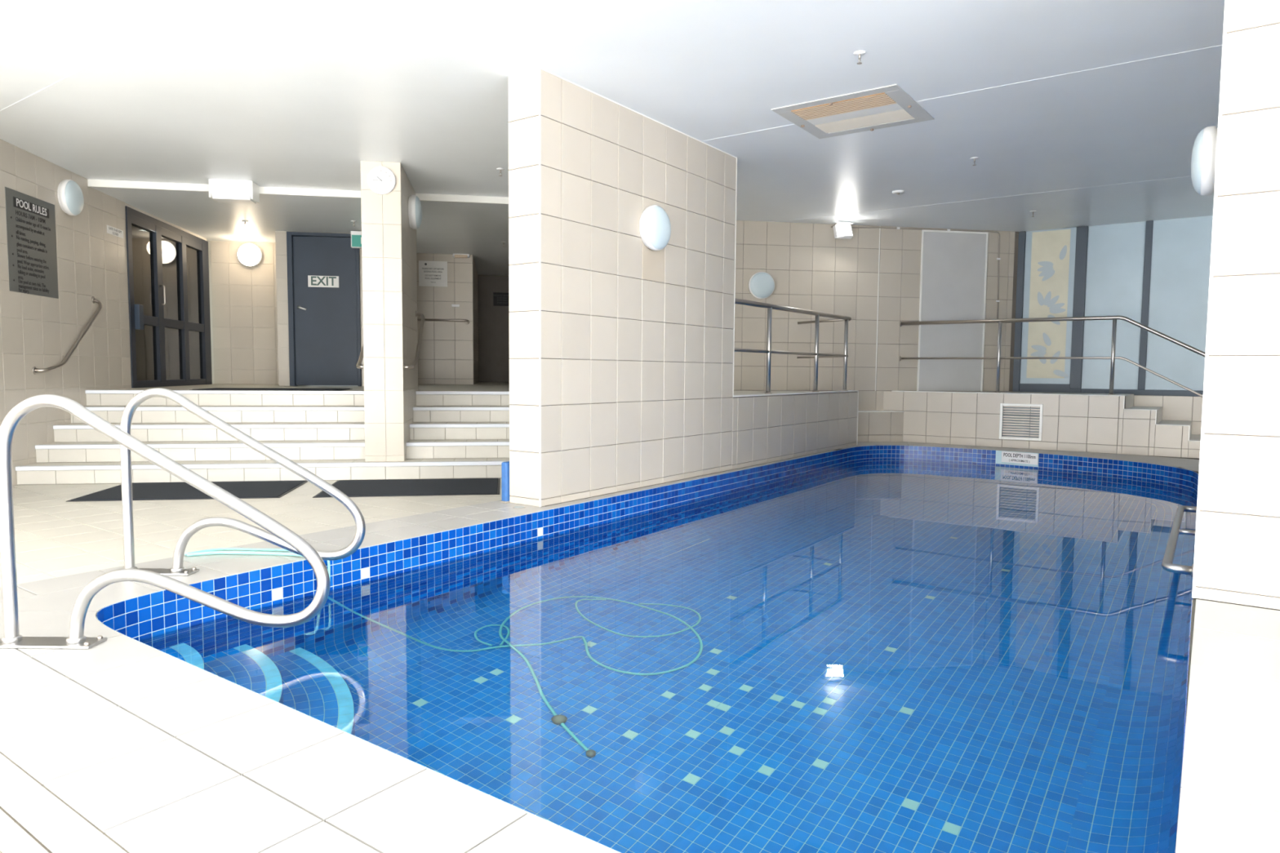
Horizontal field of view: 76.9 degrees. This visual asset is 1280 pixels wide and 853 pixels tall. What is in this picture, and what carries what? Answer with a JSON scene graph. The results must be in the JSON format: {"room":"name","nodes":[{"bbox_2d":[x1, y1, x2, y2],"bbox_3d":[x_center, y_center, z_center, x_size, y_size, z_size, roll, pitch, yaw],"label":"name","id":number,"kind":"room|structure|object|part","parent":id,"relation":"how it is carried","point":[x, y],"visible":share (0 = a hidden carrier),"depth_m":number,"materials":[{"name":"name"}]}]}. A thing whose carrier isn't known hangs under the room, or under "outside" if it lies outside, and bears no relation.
{"room":"indoor swimming pool","nodes":[
{"label":"indoor swimming pool","id":0,"kind":"room"},
{"bbox_2d":[0,138,206,485],"bbox_3d":[-5.610,-0.975,7.970,0.200,2.987,6.980,0,4,-10],"label":"wall","id":1,"kind":"structure","parent":0,"point":[39,331],"depth_m":7.60,"materials":[{"name":"grey tile"}]},
{"bbox_2d":[4,186,58,298],"bbox_3d":[-5.364,-1.596,7.126,0.007,0.866,0.755,0,4,-10],"label":"sign","id":2,"kind":"object","parent":1,"relation":"attached to","point":[31,235],"visible":1,"depth_m":7.09,"materials":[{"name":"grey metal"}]},
{"bbox_2d":[31,296,102,374],"bbox_3d":[-5.404,-0.891,7.665,0.111,0.785,1.170,0,4,-10],"label":"stair handrail","id":3,"kind":"object","parent":1,"relation":"attached to","point":[34,370],"visible":1,"depth_m":7.65,"materials":[{"name":"silver metal"}]},
{"bbox_2d":[57,179,84,215],"bbox_3d":[-5.405,-2.179,7.676,0.114,0.334,0.334,0,4,-10],"label":"wall lamp","id":4,"kind":"object","parent":1,"relation":"attached to","point":[69,194],"visible":1,"depth_m":7.59,"materials":[{"name":"white plastic"}]},
{"bbox_2d":[106,225,123,238],"bbox_3d":[-5.623,-2.086,8.637,0.003,0.085,0.370,0,4,-10],"label":"sign","id":5,"kind":"object","parent":1,"relation":"attached to","point":[111,230],"visible":1,"depth_m":8.62,"materials":[{"name":"white"}]},
{"bbox_2d":[124,205,212,387],"bbox_3d":[-5.887,-1.515,10.167,0.131,2.005,2.490,0,4,-10],"label":"door","id":6,"kind":"structure","parent":1,"relation":"in","point":[168,265],"depth_m":10.03,"materials":[{"name":"grey paint"}]},
{"bbox_3d":[-5.772,-1.794,9.341,0.006,1.005,0.645,0,4,-10],"label":"glass pane","id":7,"kind":"part","parent":6,"relation":"part of","materials":[{"name":"clear glass"}]},
{"bbox_3d":[-5.780,-0.863,9.405,0.006,0.650,0.645,0,4,-10],"label":"glass pane","id":8,"kind":"part","parent":6,"relation":"part of","materials":[{"name":"glass"}]},
{"bbox_3d":[-5.775,-1.240,9.380,0.066,0.105,0.645,0,4,-10],"label":"rail","id":9,"kind":"part","parent":6,"relation":"part of","materials":[{"name":"metal"}]},
{"bbox_3d":[-5.782,-1.595,9.768,0.054,0.238,0.018,0,4,-10],"label":"pull handle","id":10,"kind":"part","parent":6,"relation":"part of","materials":[{"name":"silver metal"}]},
{"bbox_3d":[-5.904,-2.478,10.097,0.080,0.075,2.490,0,4,-10],"label":"rail","id":11,"kind":"part","parent":6,"relation":"part of","materials":[{"name":"black metal"}]},
{"bbox_3d":[-5.893,-2.394,10.044,0.073,0.095,2.170,0,4,-10],"label":"rail","id":12,"kind":"part","parent":6,"relation":"part of","materials":[{"name":"black metal"}]},
{"bbox_3d":[-5.904,-1.848,10.121,0.006,1.005,0.630,0,4,-10],"label":"glass pane","id":13,"kind":"part","parent":6,"relation":"part of","materials":[{"name":"glass"}]},
{"bbox_3d":[-5.907,-0.551,10.170,0.073,0.080,2.170,0,4,-10],"label":"rail","id":14,"kind":"part","parent":6,"relation":"part of","materials":[{"name":"metal"}]},
{"bbox_3d":[-5.912,-0.918,10.185,0.006,0.650,0.630,0,4,-10],"label":"glass pane","id":15,"kind":"part","parent":6,"relation":"part of","materials":[{"name":"glass"}]},
{"bbox_3d":[-5.907,-1.294,10.159,0.066,0.105,0.630,0,4,-10],"label":"rail","id":16,"kind":"part","parent":6,"relation":"part of","materials":[{"name":"grey paint"}]},
{"bbox_3d":[-6.028,-1.899,10.854,0.006,1.005,0.580,0,4,-10],"label":"glass pane","id":17,"kind":"part","parent":6,"relation":"part of","materials":[{"name":"glass"}]},
{"bbox_3d":[-6.035,-0.969,10.917,0.006,0.650,0.580,0,4,-10],"label":"glass pane","id":18,"kind":"part","parent":6,"relation":"part of","materials":[{"name":"glass"}]},
{"bbox_3d":[-6.031,-1.345,10.892,0.066,0.105,0.580,0,4,-10],"label":"rail","id":19,"kind":"part","parent":6,"relation":"part of","materials":[{"name":"grey paint"}]},
{"bbox_2d":[87,178,508,204],"bbox_3d":[-2.896,-2.453,8.530,5.350,0.072,0.022,0,4,-10],"label":"trim","id":20,"kind":"structure","parent":1,"relation":"attached to","point":[91,183],"depth_m":8.39,"materials":[{"name":"white"}]},
{"bbox_2d":[206,240,278,384],"bbox_3d":[-5.661,-1.671,11.710,1.350,2.109,0.250,0,4,-10],"label":"wall","id":21,"kind":"structure","parent":0,"point":[243,299],"depth_m":11.58,"materials":[{"name":"beige tile"}]},
{"bbox_2d":[236,243,262,266],"bbox_3d":[-5.565,-2.446,11.486,0.334,0.334,0.114,0,4,-10],"label":"wall lamp","id":22,"kind":"object","parent":21,"relation":"attached to","point":[250,255],"visible":1,"depth_m":11.45,"materials":[{"name":"white plastic"}]},
{"bbox_2d":[275,231,364,386],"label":"door frame","id":23,"kind":"structure","parent":21,"relation":"in","point":[280,236],"depth_m":10.69,"materials":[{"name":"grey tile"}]},
{"bbox_2d":[286,231,361,386],"bbox_3d":[-4.219,-1.558,10.805,0.912,2.030,0.165,0,4,-10],"label":"door","id":24,"kind":"structure","parent":23,"relation":"attached to","point":[323,268],"depth_m":10.77,"materials":[{"name":"blue paint"}]},
{"bbox_3d":[-4.637,-1.557,10.742,0.065,2.030,0.150,0,4,-10],"label":"frame","id":25,"kind":"part","parent":24,"relation":"part of","materials":[{"name":"blue paint"}]},
{"bbox_3d":[-4.201,-2.549,10.746,0.805,0.045,0.150,0,4,-10],"label":"frame","id":26,"kind":"part","parent":24,"relation":"part of","materials":[{"name":"blue paint"}]},
{"bbox_3d":[-4.222,-1.934,10.749,0.390,0.150,0.007,0,4,-10],"label":"exit plate","id":27,"kind":"part","parent":24,"relation":"part of","materials":[{"name":"plastic"}]},
{"bbox_3d":[-3.791,-1.561,10.885,0.042,2.030,0.150,0,4,-10],"label":"frame","id":28,"kind":"part","parent":24,"relation":"part of","materials":[{"name":"blue paint"}]},
{"bbox_2d":[0,478,502,852],"bbox_3d":[-2.242,0.985,1.589,15.800,0.200,13.084,3,5,35],"label":"floor","id":29,"kind":"structure","parent":0,"point":[55,537],"depth_m":5.27,"materials":[{"name":"beige tile"}]},
{"bbox_2d":[66,480,307,502],"bbox_3d":[-3.641,0.523,6.649,1.510,0.010,0.980,0,4,-10],"label":"floor mat","id":30,"kind":"object","parent":29,"relation":"on","point":[247,489],"visible":0.74,"depth_m":6.54,"materials":[{"name":"black rubber"}]},
{"bbox_2d":[15,390,510,484],"bbox_3d":[-3.030,0.057,7.880,4.850,0.780,1.297,0,4,-10],"label":"staircase","id":31,"kind":"structure","parent":29,"relation":"on","point":[454,434],"depth_m":7.71,"materials":[{"name":"beige tile"}]},
{"bbox_2d":[312,478,500,497],"bbox_3d":[-1.933,0.518,6.907,1.445,0.010,0.960,0,4,-10],"label":"floor mat","id":32,"kind":"object","parent":29,"relation":"on","point":[460,486],"visible":0.94,"depth_m":6.85,"materials":[{"name":"black rubber"}]},
{"bbox_2d":[90,186,509,275],"bbox_3d":[-3.582,-2.696,11.990,5.550,0.068,7.050,0,4,-10],"label":"ceiling","id":33,"kind":"structure","parent":0,"point":[478,230],"depth_m":9.76,"materials":[{"name":"paint"}]},
{"bbox_2d":[351,231,361,248],"bbox_3d":[-3.533,-2.429,10.413,0.380,0.247,0.064,0,4,-10],"label":"exit sign","id":34,"kind":"object","parent":33,"relation":"hanging from","point":[356,236],"visible":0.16,"depth_m":10.36,"materials":[{"name":"green plastic"}]},
{"bbox_2d":[360,160,417,461],"bbox_3d":[-2.472,-1.084,8.046,0.350,2.731,1.320,0,4,-10],"label":"pillar","id":35,"kind":"structure","parent":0,"point":[388,242],"depth_m":7.42,"materials":[{"name":"grey tile"}]},
{"bbox_2d":[355,343,364,370],"bbox_3d":[-2.685,-0.871,7.971,0.107,0.635,1.165,0,4,-10],"label":"stair handrail","id":36,"kind":"object","parent":35,"relation":"attached to","point":[358,365],"visible":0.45,"depth_m":7.64,"materials":[{"name":"silver metal"}]},
{"bbox_2d":[366,166,395,194],"bbox_3d":[-2.343,-2.229,7.300,0.252,0.252,0.031,0,4,-10],"label":"wall clock","id":37,"kind":"object","parent":35,"relation":"attached to","point":[380,180],"visible":1,"depth_m":7.30,"materials":[{"name":"white plastic"}]},
{"bbox_2d":[403,311,424,370],"bbox_3d":[-2.244,-0.873,8.046,0.107,0.635,1.165,0,4,-10],"label":"stair handrail","id":38,"kind":"object","parent":35,"relation":"attached to","point":[417,353],"visible":1,"depth_m":8.04,"materials":[{"name":"silver metal"}]},
{"bbox_2d":[408,195,422,229],"bbox_3d":[-2.245,-2.145,8.071,0.114,0.334,0.334,0,4,-10],"label":"wall lamp","id":39,"kind":"object","parent":35,"relation":"attached to","point":[415,208],"visible":1,"depth_m":7.95,"materials":[{"name":"white plastic"}]},
{"bbox_2d":[416,253,478,384],"bbox_3d":[-3.331,-1.814,14.051,0.926,2.109,2.800,0,4,-10],"label":"wall","id":40,"kind":"structure","parent":0,"point":[449,350],"depth_m":12.70,"materials":[{"name":"grey tile"}]},
{"bbox_2d":[418,260,447,286],"bbox_3d":[-3.235,-2.389,12.601,0.435,0.392,0.003,0,4,-10],"label":"notice","id":41,"kind":"object","parent":40,"relation":"attached to","point":[431,273],"visible":1,"depth_m":12.60,"materials":[{"name":"white paper"}]},
{"bbox_2d":[417,318,469,324],"bbox_3d":[-3.193,-1.648,12.618,1.020,0.072,0.087,0,4,-10],"label":"handrail","id":42,"kind":"object","parent":40,"relation":"attached to","point":[467,322],"visible":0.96,"depth_m":12.61,"materials":[{"name":"silver metal"}]},
{"bbox_2d":[451,304,459,306],"bbox_3d":[-2.903,-1.903,12.687,0.120,0.040,0.012,0,4,-10],"label":"light switch","id":43,"kind":"object","parent":40,"relation":"attached to","point":[452,305],"visible":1,"depth_m":12.68,"materials":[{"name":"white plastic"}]},
{"bbox_2d":[452,253,469,257],"bbox_3d":[-2.800,-2.676,12.613,0.260,0.080,0.084,0,4,-10],"label":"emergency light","id":44,"kind":"object","parent":40,"relation":"attached to","point":[455,255],"visible":0.97,"depth_m":12.58,"materials":[{"name":"white plastic"}]},
{"bbox_2d":[101,382,819,395],"bbox_3d":[-1.944,-0.121,11.361,8.351,0.876,8.986,0,4,-10],"label":"floor","id":45,"kind":"structure","parent":0,"point":[479,386],"depth_m":10.13,"materials":[{"name":"tile"}]},
{"bbox_2d":[189,387,352,391],"bbox_3d":[-3.983,-0.407,8.803,1.480,0.010,0.740,0,4,-10],"label":"floor mat","id":46,"kind":"object","parent":45,"relation":"on","point":[211,388],"visible":0.96,"depth_m":8.58,"materials":[{"name":"black rubber"}]},
{"bbox_2d":[477,275,509,382],"bbox_3d":[-2.245,-1.915,15.651,1.800,2.109,0.200,0,4,-10],"label":"wall","id":47,"kind":"structure","parent":0,"point":[493,321],"depth_m":15.46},
{"bbox_2d":[493,292,508,306],"bbox_3d":[-2.638,-2.437,15.442,0.340,0.255,0.006,0,4,-10],"label":"wall sign","id":48,"kind":"object","parent":47,"relation":"attached to","point":[500,299],"visible":0.93,"depth_m":15.43,"materials":[{"name":"black"}]},
{"bbox_2d":[0,0,1225,231],"bbox_3d":[-1.907,-2.316,4.656,19.300,0.202,18.800,3,5,35],"label":"ceiling","id":49,"kind":"structure","parent":0,"point":[1074,113],"depth_m":5.36,"materials":[{"name":"paint"}]},
{"bbox_2d":[208,178,259,204],"bbox_3d":[-4.105,-2.377,8.154,0.412,0.189,0.245,0,4,-10],"label":"light","id":50,"kind":"object","parent":49,"relation":"attached to","point":[232,191],"visible":1,"depth_m":8.06,"materials":[{"name":"white plastic"}]},
{"bbox_2d":[496,168,504,176],"bbox_3d":[-1.305,-2.377,7.539,0.072,0.062,0.072,3,5,35],"label":"sprinkler","id":51,"kind":"object","parent":49,"relation":"attached to","point":[499,169],"visible":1,"depth_m":7.53,"materials":[{"name":"white metal"}]},
{"bbox_2d":[771,84,934,138],"bbox_3d":[1.555,-2.257,5.856,0.900,0.028,0.870,3,5,35],"label":"ceiling vent","id":52,"kind":"object","parent":49,"relation":"in","point":[888,106],"visible":1,"depth_m":5.79,"materials":[{"name":"grey metal"}]},
{"bbox_3d":[1.235,-2.286,6.082,0.115,0.006,0.670,3,5,35],"label":"frame","id":53,"kind":"part","parent":52,"relation":"part of","materials":[{"name":"grey"}]},
{"bbox_3d":[1.332,-2.248,5.543,0.900,0.006,0.100,3,5,35],"label":"frame","id":54,"kind":"part","parent":52,"relation":"part of","materials":[{"name":"grey"}]},
{"bbox_3d":[1.549,-2.265,5.848,0.676,0.004,0.160,3,5,35],"label":"plate","id":55,"kind":"part","parent":52,"relation":"part of","materials":[{"name":"white"}]},
{"bbox_3d":[1.778,-2.288,6.169,0.900,0.006,0.100,3,5,35],"label":"frame","id":56,"kind":"part","parent":52,"relation":"part of","materials":[{"name":"grey metal"}]},
{"bbox_3d":[1.875,-2.250,5.629,0.115,0.006,0.670,3,5,35],"label":"frame","id":57,"kind":"part","parent":52,"relation":"part of","materials":[{"name":"grey"}]},
{"bbox_2d":[853,50,866,64],"bbox_3d":[1.292,-2.166,4.739,0.072,0.062,0.072,3,5,35],"label":"sprinkler","id":58,"kind":"object","parent":49,"relation":"attached to","point":[860,53],"visible":1,"depth_m":4.73,"materials":[{"name":"white metal"}]},
{"bbox_2d":[892,190,904,194],"bbox_3d":[2.670,-2.417,8.334,0.120,0.032,0.120,3,5,35],"label":"ceiling detector","id":59,"kind":"object","parent":49,"relation":"attached to","point":[895,192],"visible":1,"depth_m":8.30,"materials":[{"name":"white plastic"}]},
{"bbox_2d":[970,156,978,165],"bbox_3d":[2.917,-2.310,7.029,0.072,0.062,0.072,3,5,35],"label":"sprinkler","id":60,"kind":"object","parent":49,"relation":"attached to","point":[974,158],"visible":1,"depth_m":7.02,"materials":[{"name":"white metal"}]},
{"bbox_2d":[0,441,1279,852],"bbox_3d":[4.229,0.777,4.910,9.110,0.400,11.591,3,5,35],"label":"deck","id":61,"kind":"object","parent":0,"point":[121,744],"visible":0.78,"depth_m":1.85,"materials":[{"name":"grey tile"}]},
{"bbox_2d":[0,394,329,648],"bbox_3d":[-1.510,0.298,2.527,1.070,0.793,0.090,0,4,0],"label":"pool handrail","id":62,"kind":"object","parent":61,"relation":"on","point":[76,639],"visible":1,"depth_m":2.52,"materials":[{"name":"silver metal"}]},
{"bbox_3d":[-1.883,0.686,2.557,0.330,0.010,0.090,0,4,0],"label":"plate","id":63,"kind":"part","parent":62,"relation":"part of","materials":[{"name":"silver metal"}]},
{"bbox_2d":[114,387,365,575],"bbox_3d":[-1.703,0.235,3.424,1.070,0.793,0.090,0,4,0],"label":"pool handrail","id":64,"kind":"object","parent":61,"relation":"on","point":[177,569],"visible":0.94,"depth_m":3.42,"materials":[{"name":"silver metal"}]},
{"bbox_3d":[-2.076,0.623,3.453,0.330,0.010,0.090,0,4,0],"label":"plate","id":65,"kind":"part","parent":64,"relation":"part of","materials":[{"name":"silver metal"}]},
{"bbox_2d":[512,506,525,508],"bbox_3d":[-0.776,0.518,5.178,0.084,0.004,0.084,3,5,35],"label":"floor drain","id":66,"kind":"object","parent":61,"relation":"on","point":[514,507],"visible":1,"depth_m":5.16,"materials":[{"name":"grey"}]},
{"bbox_2d":[96,445,1198,852],"bbox_3d":[1.779,1.115,5.627,3.900,1.210,9.300,3,5,35],"label":"swimming pool","id":67,"kind":"object","parent":61,"relation":"in","point":[142,617],"visible":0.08,"depth_m":4.67,"materials":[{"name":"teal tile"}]},
{"bbox_2d":[184,547,330,581],"bbox_3d":[-0.821,1.176,4.203,2.240,1.218,1.609,2,4,18],"label":"hose","id":68,"kind":"object","parent":67,"relation":"on","point":[213,551],"visible":0.09,"depth_m":3.79,"materials":[{"name":"plastic"}]},
{"bbox_2d":[138,459,1197,852],"bbox_3d":[1.791,0.685,5.581,3.438,0.001,8.808,3,5,35],"label":"water","id":69,"kind":"object","parent":67,"relation":"in","point":[870,655],"visible":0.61,"depth_m":2.90,"materials":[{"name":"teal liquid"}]},
{"bbox_2d":[1001,451,1038,465],"bbox_3d":[4.296,0.356,9.125,0.006,0.125,0.400,-3,5,-44],"label":"sign","id":70,"kind":"object","parent":67,"relation":"attached to","point":[1006,456],"visible":1,"depth_m":9.12,"materials":[{"name":"white"}]},
{"bbox_2d":[508,67,858,506],"bbox_3d":[0.898,-1.006,7.483,0.279,2.757,5.669,3,5,35],"label":"wall","id":71,"kind":"structure","parent":0,"point":[621,349],"depth_m":5.79,"materials":[{"name":"grey tile"}]},
{"bbox_2d":[500,461,510,503],"bbox_3d":[-0.865,0.368,5.395,0.054,0.272,0.150,3,5,35],"label":"pad","id":72,"kind":"object","parent":71,"relation":"attached to","point":[504,465],"visible":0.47,"depth_m":5.34,"materials":[{"name":"blue plastic"}]},
{"bbox_3d":[-0.633,-0.856,5.104,0.008,2.754,0.008,3,5,35],"label":"corner trim","id":73,"kind":"part","parent":71,"relation":"part of","materials":[{"name":"white"}]},
{"bbox_3d":[0.114,-2.291,6.040,0.008,0.007,2.542,3,5,35],"label":"corner trim","id":74,"kind":"part","parent":71,"relation":"part of","materials":[{"name":"white"}]},
{"bbox_2d":[639,204,671,250],"bbox_3d":[0.128,-1.486,6.025,0.114,0.334,0.334,3,5,35],"label":"wall lamp","id":75,"kind":"object","parent":71,"relation":"attached to","point":[655,226],"visible":1,"depth_m":5.95,"materials":[{"name":"white plastic"}]},
{"bbox_3d":[0.840,-1.314,7.145,0.008,2.096,0.008,3,5,35],"label":"corner trim","id":76,"kind":"part","parent":71,"relation":"part of","materials":[{"name":"white"}]},
{"bbox_2d":[733,297,851,394],"bbox_3d":[1.335,-0.799,8.488,0.642,0.879,3.236,3,5,35],"label":"guard rail","id":77,"kind":"object","parent":71,"relation":"on","point":[770,307],"visible":0.94,"depth_m":8.66,"materials":[{"name":"silver metal"}]},
{"bbox_3d":[1.265,-0.748,7.904,0.044,0.855,0.044,3,5,35],"label":"post","id":78,"kind":"part","parent":77,"relation":"part of","materials":[{"name":"silver metal"}]},
{"bbox_3d":[1.546,-0.758,8.299,0.029,0.029,3.170,3,5,35],"label":"rail","id":79,"kind":"part","parent":77,"relation":"part of","materials":[{"name":"silver metal"}]},
{"bbox_3d":[1.561,-1.200,8.285,0.048,0.048,3.210,3,5,35],"label":"rail","id":80,"kind":"part","parent":77,"relation":"part of","materials":[{"name":"silver metal"}]},
{"bbox_3d":[1.937,-0.807,8.847,0.044,0.855,0.044,3,5,35],"label":"post","id":81,"kind":"part","parent":77,"relation":"part of","materials":[{"name":"silver metal"}]},
{"bbox_3d":[2.204,-0.842,9.735,0.614,0.044,0.109,3,5,32],"label":"wall arm","id":82,"kind":"part","parent":77,"relation":"part of","materials":[{"name":"silver metal"}]},
{"bbox_3d":[2.215,-1.273,9.717,0.618,0.070,0.140,3,5,32],"label":"wall arm","id":83,"kind":"part","parent":77,"relation":"part of","materials":[{"name":"silver metal"}]},
{"bbox_3d":[2.436,-0.851,9.547,0.044,0.855,0.044,3,5,35],"label":"post","id":84,"kind":"part","parent":77,"relation":"part of","materials":[{"name":"silver metal"}]},
{"bbox_3d":[2.639,-0.098,9.779,0.008,0.653,0.011,3,5,35],"label":"corner trim","id":85,"kind":"part","parent":71,"relation":"part of","materials":[{"name":"white"}]},
{"bbox_2d":[733,220,1018,410],"bbox_3d":[2.422,-1.195,10.400,5.850,2.757,0.202,0,4,-10],"label":"wall","id":86,"kind":"structure","parent":0,"point":[872,277],"depth_m":10.31,"materials":[{"name":"beige tile"}]},
{"bbox_2d":[748,271,774,298],"bbox_3d":[1.521,-1.761,10.049,0.334,0.334,0.114,0,4,-10],"label":"wall lamp","id":87,"kind":"object","parent":86,"relation":"attached to","point":[761,284],"visible":1,"depth_m":10.01,"materials":[{"name":"white plastic"}]},
{"bbox_2d":[831,222,853,239],"bbox_3d":[2.551,-2.453,10.120,0.236,0.186,0.216,0,4,-10],"label":"lamp","id":88,"kind":"object","parent":86,"relation":"attached to","point":[841,229],"visible":1,"depth_m":10.09,"materials":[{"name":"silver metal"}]},
{"bbox_3d":[2.555,-2.466,10.092,0.190,0.156,0.006,0,-21,-10],"label":"led panel","id":89,"kind":"part","parent":88,"relation":"part of","materials":[{"name":"plastic"}]},
{"bbox_3d":[2.563,-2.534,10.047,0.200,0.004,0.080,0,4,-10],"label":"led panel","id":90,"kind":"part","parent":88,"relation":"part of","materials":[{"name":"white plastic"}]},
{"bbox_2d":[851,226,1000,319],"bbox_3d":[3.699,-1.981,10.449,2.130,1.159,0.026,0,4,-10],"label":"cable conduit","id":91,"kind":"object","parent":86,"relation":"attached to","point":[896,228],"visible":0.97,"depth_m":10.51,"materials":[{"name":"beige plastic"}]},
{"bbox_2d":[916,229,988,391],"bbox_3d":[4.091,-1.506,10.568,0.930,2.085,0.044,0,4,-10],"label":"door","id":92,"kind":"structure","parent":86,"relation":"in","point":[953,276],"depth_m":10.56,"materials":[{"name":"white"}]},
{"bbox_3d":[3.643,-1.504,10.492,0.020,2.085,0.044,0,4,-10],"label":"frame","id":93,"kind":"part","parent":92,"relation":"part of","materials":[{"name":"white"}]},
{"bbox_3d":[4.099,-2.534,10.498,0.890,0.025,0.044,0,4,-10],"label":"frame","id":94,"kind":"part","parent":92,"relation":"part of","materials":[{"name":"white"}]},
{"bbox_3d":[4.540,-1.508,10.644,0.020,2.085,0.044,0,4,-10],"label":"frame","id":95,"kind":"part","parent":92,"relation":"part of","materials":[{"name":"white"}]},
{"bbox_2d":[1133,395,1203,434],"bbox_3d":[8.016,0.018,8.884,7.600,0.630,0.300,3,5,35],"label":"wall","id":96,"kind":"structure","parent":86,"relation":"in","point":[1174,407],"depth_m":9.75,"materials":[{"name":"grey tile"}]},
{"bbox_2d":[1012,215,1213,396],"bbox_3d":[7.949,-1.350,8.673,7.390,2.127,0.080,3,5,35],"label":"window","id":97,"kind":"structure","parent":96,"relation":"attached to","point":[1155,274],"depth_m":10.09,"materials":[{"name":"glass"}]},
{"bbox_3d":[5.030,-1.514,10.743,0.135,2.127,0.080,3,5,35],"label":"frame","id":98,"kind":"part","parent":97,"relation":"part of","materials":[{"name":"blue paint"}]},
{"bbox_3d":[5.331,-1.560,10.532,0.595,2.002,0.010,3,5,35],"label":"pane","id":99,"kind":"part","parent":97,"relation":"part of","materials":[{"name":"glass"}]},
{"bbox_3d":[5.375,-0.496,10.567,0.725,0.125,0.070,3,5,35],"label":"frame","id":100,"kind":"part","parent":97,"relation":"part of","materials":[{"name":"blue paint"}]},
{"bbox_3d":[5.623,-1.515,10.320,0.130,2.057,0.080,3,5,35],"label":"frame","id":101,"kind":"part","parent":97,"relation":"part of","materials":[{"name":"blue paint"}]},
{"bbox_3d":[5.931,-1.498,10.107,0.620,2.057,0.010,3,5,35],"label":"pane","id":102,"kind":"part","parent":97,"relation":"part of","materials":[{"name":"clear glass"}]},
{"bbox_3d":[8.313,-0.303,8.486,6.485,0.070,0.070,3,5,35],"label":"frame","id":103,"kind":"part","parent":97,"relation":"part of","materials":[{"name":"blue paint"}]},
{"bbox_3d":[6.215,-1.483,9.907,0.075,2.057,0.070,3,5,35],"label":"frame","id":104,"kind":"part","parent":97,"relation":"part of","materials":[{"name":"blue paint"}]},
{"bbox_3d":[6.824,-1.448,9.475,1.420,2.057,0.010,3,5,35],"label":"pane","id":105,"kind":"part","parent":97,"relation":"part of","materials":[{"name":"clear glass"}]},
{"bbox_2d":[857,410,904,442],"bbox_3d":[2.692,-0.003,10.329,1.650,0.394,0.195,0,4,-10],"label":"wall","id":106,"kind":"structure","parent":0,"point":[873,425],"depth_m":10.30,"materials":[{"name":"grey tile"}]},
{"bbox_2d":[883,391,1200,458],"bbox_3d":[4.678,-0.064,9.535,3.640,0.653,0.182,3,5,35],"label":"wall","id":107,"kind":"structure","parent":0,"point":[1082,423],"depth_m":9.38,"materials":[{"name":"grey tile"}]},
{"bbox_2d":[999,403,1043,440],"bbox_3d":[4.508,-0.055,9.542,0.464,0.430,0.021,3,5,35],"label":"louvres","id":108,"kind":"object","parent":107,"relation":"attached to","point":[1001,422],"visible":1,"depth_m":9.53,"materials":[{"name":"white metal"}]},
{"bbox_3d":[4.331,-0.065,9.666,0.030,0.430,0.018,3,5,35],"label":"frame","id":109,"kind":"part","parent":108,"relation":"part of","materials":[{"name":"white"}]},
{"bbox_3d":[4.506,0.145,9.555,0.404,0.030,0.018,3,5,35],"label":"frame","id":110,"kind":"part","parent":108,"relation":"part of","materials":[{"name":"white"}]},
{"bbox_3d":[4.509,-0.254,9.527,0.404,0.030,0.018,3,5,35],"label":"frame","id":111,"kind":"part","parent":108,"relation":"part of","materials":[{"name":"white"}]},
{"bbox_3d":[4.684,-0.045,9.416,0.030,0.430,0.018,3,5,35],"label":"frame","id":112,"kind":"part","parent":108,"relation":"part of","materials":[{"name":"white"}]},
{"bbox_2d":[899,315,1205,397],"bbox_3d":[4.960,-0.694,9.295,3.940,1.168,0.080,3,5,35],"label":"guard rail","id":113,"kind":"object","parent":107,"relation":"on","point":[1114,318],"visible":0.84,"depth_m":9.25,"materials":[{"name":"silver metal"}]},
{"bbox_3d":[4.334,-0.841,9.732,0.040,0.865,0.040,3,5,35],"label":"post","id":114,"kind":"part","parent":113,"relation":"part of","materials":[{"name":"silver metal"}]},
{"bbox_3d":[4.887,-0.460,9.361,3.706,0.692,0.024,3,5,35],"label":"rail","id":115,"kind":"part","parent":113,"relation":"part of","materials":[{"name":"silver metal"}]},
{"bbox_3d":[4.966,-0.840,9.282,3.930,0.839,0.044,3,5,35],"label":"rail","id":116,"kind":"part","parent":113,"relation":"part of","materials":[{"name":"silver metal"}]},
{"bbox_3d":[5.308,-0.786,9.042,0.040,0.865,0.040,3,5,35],"label":"post","id":117,"kind":"part","parent":113,"relation":"part of","materials":[{"name":"silver metal"}]},
{"bbox_2d":[940,391,1200,439],"bbox_3d":[5.203,-0.087,9.996,3.320,0.645,1.180,3,5,35],"label":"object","id":118,"kind":"structure","parent":0,"point":[1129,397],"depth_m":9.56,"materials":[{"name":"tile"}]},
{"bbox_2d":[1191,0,1279,609],"bbox_3d":[3.813,-0.822,5.115,0.292,2.757,5.176,3,5,35],"label":"wall","id":119,"kind":"structure","parent":0,"point":[1237,548],"depth_m":3.05,"materials":[{"name":"grey tile"}]},
{"bbox_2d":[1161,506,1196,577],"bbox_3d":[2.932,0.576,4.340,0.124,0.060,2.020,3,5,35],"label":"grab bar","id":120,"kind":"object","parent":119,"relation":"attached to","point":[1166,564],"visible":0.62,"depth_m":4.00,"materials":[{"name":"silver metal"}]},
{"bbox_2d":[1191,125,1217,195],"bbox_3d":[2.835,-1.329,4.044,0.114,0.334,0.334,3,5,35],"label":"wall lamp","id":121,"kind":"object","parent":119,"relation":"attached to","point":[1203,161],"visible":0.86,"depth_m":3.94,"materials":[{"name":"white glass"}]},
{"bbox_3d":[2.201,-0.697,3.096,0.010,2.754,0.010,3,5,35],"label":"corner trim","id":122,"kind":"part","parent":119,"relation":"part of","materials":[{"name":"white"}]}
]}

